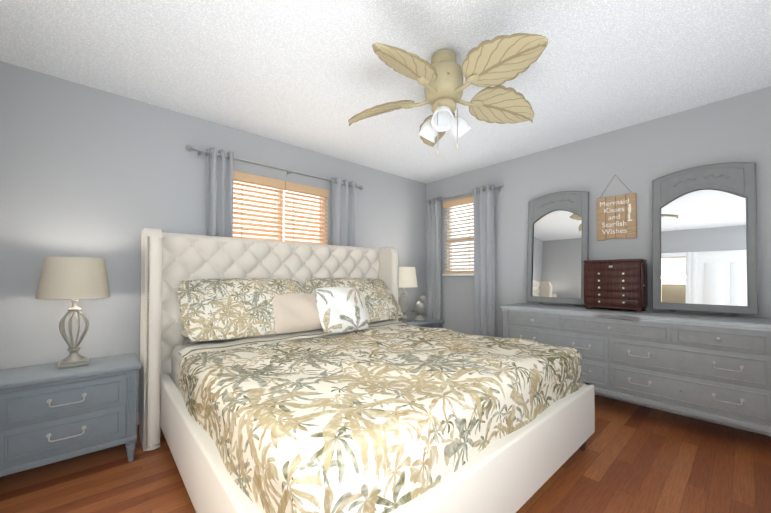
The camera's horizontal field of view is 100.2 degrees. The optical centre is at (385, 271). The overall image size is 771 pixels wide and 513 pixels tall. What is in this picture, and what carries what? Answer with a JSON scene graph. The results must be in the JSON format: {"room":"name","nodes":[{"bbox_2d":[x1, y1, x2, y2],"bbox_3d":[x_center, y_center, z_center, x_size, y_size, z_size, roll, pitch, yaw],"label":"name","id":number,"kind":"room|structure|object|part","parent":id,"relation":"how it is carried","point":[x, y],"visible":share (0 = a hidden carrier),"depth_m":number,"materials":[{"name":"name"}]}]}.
{"room":"bedroom","nodes":[
{"label":"bedroom","id":0,"kind":"room"},
{"bbox_2d":[0,61,425,412],"bbox_3d":[-0.989,-0.063,3.452,4.400,2.535,0.120,1,-1,-42],"label":"wall","id":1,"kind":"structure","parent":0,"point":[91,172],"depth_m":2.41,"materials":[{"name":"grey paint"}]},
{"bbox_2d":[186,145,362,246],"bbox_3d":[-0.983,0.057,3.292,1.849,2.250,0.125,1,-1,-42],"label":"window curtains","id":2,"kind":"object","parent":1,"relation":"attached to","point":[220,173],"visible":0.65,"depth_m":2.89,"materials":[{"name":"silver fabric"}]},
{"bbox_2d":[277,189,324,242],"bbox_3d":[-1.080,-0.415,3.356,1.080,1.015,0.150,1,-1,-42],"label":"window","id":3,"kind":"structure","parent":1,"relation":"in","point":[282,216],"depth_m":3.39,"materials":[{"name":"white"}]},
{"bbox_2d":[233,171,328,244],"bbox_3d":[-1.049,-0.435,3.321,1.030,0.985,0.065,1,-1,-42],"label":"window blinds","id":4,"kind":"object","parent":3,"relation":"attached to","point":[242,177],"visible":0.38,"depth_m":3.27,"materials":[{"name":"beige"}]},
{"bbox_2d":[0,394,770,512],"bbox_3d":[0.401,1.206,1.873,4.400,0.050,4.300,1,-1,-42],"label":"floor","id":5,"kind":"structure","parent":0,"point":[633,458],"depth_m":1.86,"materials":[{"name":"brown wood"}]},
{"bbox_2d":[0,353,140,476],"bbox_3d":[-1.925,0.883,1.962,0.660,0.598,0.452,1,-1,-42],"label":"nightstand","id":6,"kind":"object","parent":5,"relation":"on","point":[50,413],"visible":1,"depth_m":1.83,"materials":[{"name":"paint"}]},
{"bbox_2d":[36,257,109,368],"bbox_3d":[-1.954,0.249,2.025,0.336,0.670,0.336,1,-1,-42],"label":"lamp","id":7,"kind":"object","parent":6,"relation":"on","point":[63,278],"visible":1,"depth_m":1.95,"materials":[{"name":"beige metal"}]},
{"bbox_2d":[139,228,594,512],"bbox_3d":[-0.172,0.446,2.276,2.314,1.482,2.272,1,-1,-42],"label":"bed","id":8,"kind":"object","parent":5,"relation":"on","point":[284,377],"visible":1,"depth_m":1.61,"materials":[{"name":"beige fabric"}]},
{"bbox_3d":[-0.815,0.457,2.998,2.314,1.482,0.338,1,-1,-42],"label":"headboard","id":9,"kind":"part","parent":8,"relation":"part of","materials":[{"name":"beige fabric"}]},
{"bbox_3d":[-0.151,0.737,2.267,2.000,0.391,2.087,1,-1,-42],"label":"mattress","id":10,"kind":"part","parent":8,"relation":"part of","materials":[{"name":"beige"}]},
{"bbox_2d":[177,321,582,512],"bbox_3d":[-0.026,0.636,2.128,2.080,0.305,1.792,1,-1,-42],"label":"duvet","id":11,"kind":"object","parent":8,"relation":"on","point":[379,417],"depth_m":1.31,"materials":[{"name":"multicoloured fabric"}]},
{"bbox_2d":[401,318,444,327],"bbox_3d":[0.352,0.913,3.992,0.660,0.598,0.452,1,-1,-42],"label":"nightstand","id":12,"kind":"object","parent":5,"relation":"on","point":[431,323],"visible":0.17,"depth_m":3.93,"materials":[{"name":"paint"}]},
{"bbox_2d":[398,267,417,321],"bbox_3d":[0.234,0.279,4.035,0.336,0.670,0.336,1,-1,-42],"label":"lamp","id":13,"kind":"object","parent":12,"relation":"on","point":[407,277],"visible":0.9,"depth_m":3.92,"materials":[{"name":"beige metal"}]},
{"bbox_2d":[411,296,427,321],"bbox_3d":[0.423,0.455,4.024,0.141,0.318,0.289,1,-1,-42],"label":"bird figurine","id":14,"kind":"object","parent":12,"relation":"on","point":[419,309],"visible":1,"depth_m":3.96,"materials":[{"name":"silver metal"}]},
{"bbox_2d":[500,303,770,433],"bbox_3d":[2.019,0.770,2.827,0.460,0.850,1.936,1,-1,-42],"label":"dresser","id":15,"kind":"object","parent":5,"relation":"on","point":[713,367],"visible":0.79,"depth_m":2.42,"materials":[{"name":"paint"}]},
{"bbox_2d":[526,191,588,305],"bbox_3d":[1.786,-0.244,3.373,0.113,1.184,0.592,1,-1,-42],"label":"mirror","id":16,"kind":"object","parent":15,"relation":"on","point":[558,242],"visible":1,"depth_m":3.36,"materials":[{"name":"paint"}]},
{"bbox_2d":[584,259,647,311],"bbox_3d":[2.075,0.120,2.911,0.250,0.450,0.449,1,-1,-42],"label":"jewelry box","id":17,"kind":"object","parent":15,"relation":"on","point":[617,284],"visible":0.98,"depth_m":2.81,"materials":[{"name":"brown wood"}]},
{"bbox_2d":[652,162,758,315],"bbox_3d":[2.507,-0.256,2.564,0.113,1.184,0.592,1,-1,-42],"label":"mirror","id":18,"kind":"object","parent":15,"relation":"on","point":[704,241],"visible":0.98,"depth_m":2.54,"materials":[{"name":"paint"}]},
{"bbox_2d":[0,0,770,183],"bbox_3d":[0.401,-1.394,1.911,4.400,0.080,4.300,1,-1,-42],"label":"ceiling","id":19,"kind":"structure","parent":0,"point":[314,75],"depth_m":2.06,"materials":[{"name":"white paint"}]},
{"bbox_2d":[348,33,547,154],"bbox_3d":[0.368,-1.027,1.977,1.260,0.649,1.254,1,-1,-42],"label":"ceiling fan","id":20,"kind":"object","parent":19,"relation":"hanging from","point":[497,62],"visible":1,"depth_m":1.91,"materials":[{"name":"beige wood"}]},
{"bbox_2d":[426,86,770,337],"bbox_3d":[2.039,-0.066,3.271,0.120,2.535,4.180,1,-1,-42],"label":"wall","id":21,"kind":"structure","parent":0,"point":[638,159],"depth_m":3.05,"materials":[{"name":"grey paint"}]},
{"bbox_2d":[442,207,473,275],"bbox_3d":[1.038,-0.457,4.377,0.150,1.030,0.555,1,-1,-42],"label":"window","id":22,"kind":"structure","parent":21,"relation":"in","point":[472,274],"depth_m":4.55,"materials":[{"name":"white"}]},
{"bbox_2d":[443,196,473,273],"bbox_3d":[1.002,-0.475,4.346,0.065,1.005,0.505,1,-1,-42],"label":"window blinds","id":23,"kind":"object","parent":22,"relation":"attached to","point":[458,202],"visible":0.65,"depth_m":4.35,"materials":[{"name":"beige"}]},
{"bbox_2d":[426,184,503,336],"bbox_3d":[1.011,0.071,4.238,0.124,2.250,1.185,1,-1,-42],"label":"window curtains","id":24,"kind":"object","parent":21,"relation":"attached to","point":[484,270],"visible":0.85,"depth_m":4.04,"materials":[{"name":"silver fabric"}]},
{"bbox_2d":[596,174,636,240],"bbox_3d":[2.165,-0.610,3.030,0.017,0.616,0.311,1,-1,-42],"label":"sign","id":25,"kind":"object","parent":21,"relation":"attached to","point":[616,217],"visible":1,"depth_m":3.02,"materials":[{"name":"brown wood"}]},
{"bbox_2d":[594,393,770,435],"bbox_3d":[1.952,1.156,3.249,0.015,0.090,3.990,1,-1,-42],"label":"baseboard","id":26,"kind":"structure","parent":21,"relation":"attached to","point":[721,423],"depth_m":2.64,"materials":[{"name":"white wood"}]},
{"label":"outside","id":27,"kind":"structure","parent":0,"visible":0},
{"bbox_2d":[233,181,318,242],"bbox_3d":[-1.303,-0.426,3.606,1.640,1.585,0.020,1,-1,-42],"label":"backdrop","id":28,"kind":"structure","parent":27,"point":[256,194],"depth_m":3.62,"materials":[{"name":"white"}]},
{"bbox_2d":[452,203,473,270],"bbox_3d":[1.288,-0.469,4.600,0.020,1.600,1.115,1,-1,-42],"label":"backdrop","id":29,"kind":"structure","parent":27,"point":[462,235],"depth_m":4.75,"materials":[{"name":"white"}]}
]}

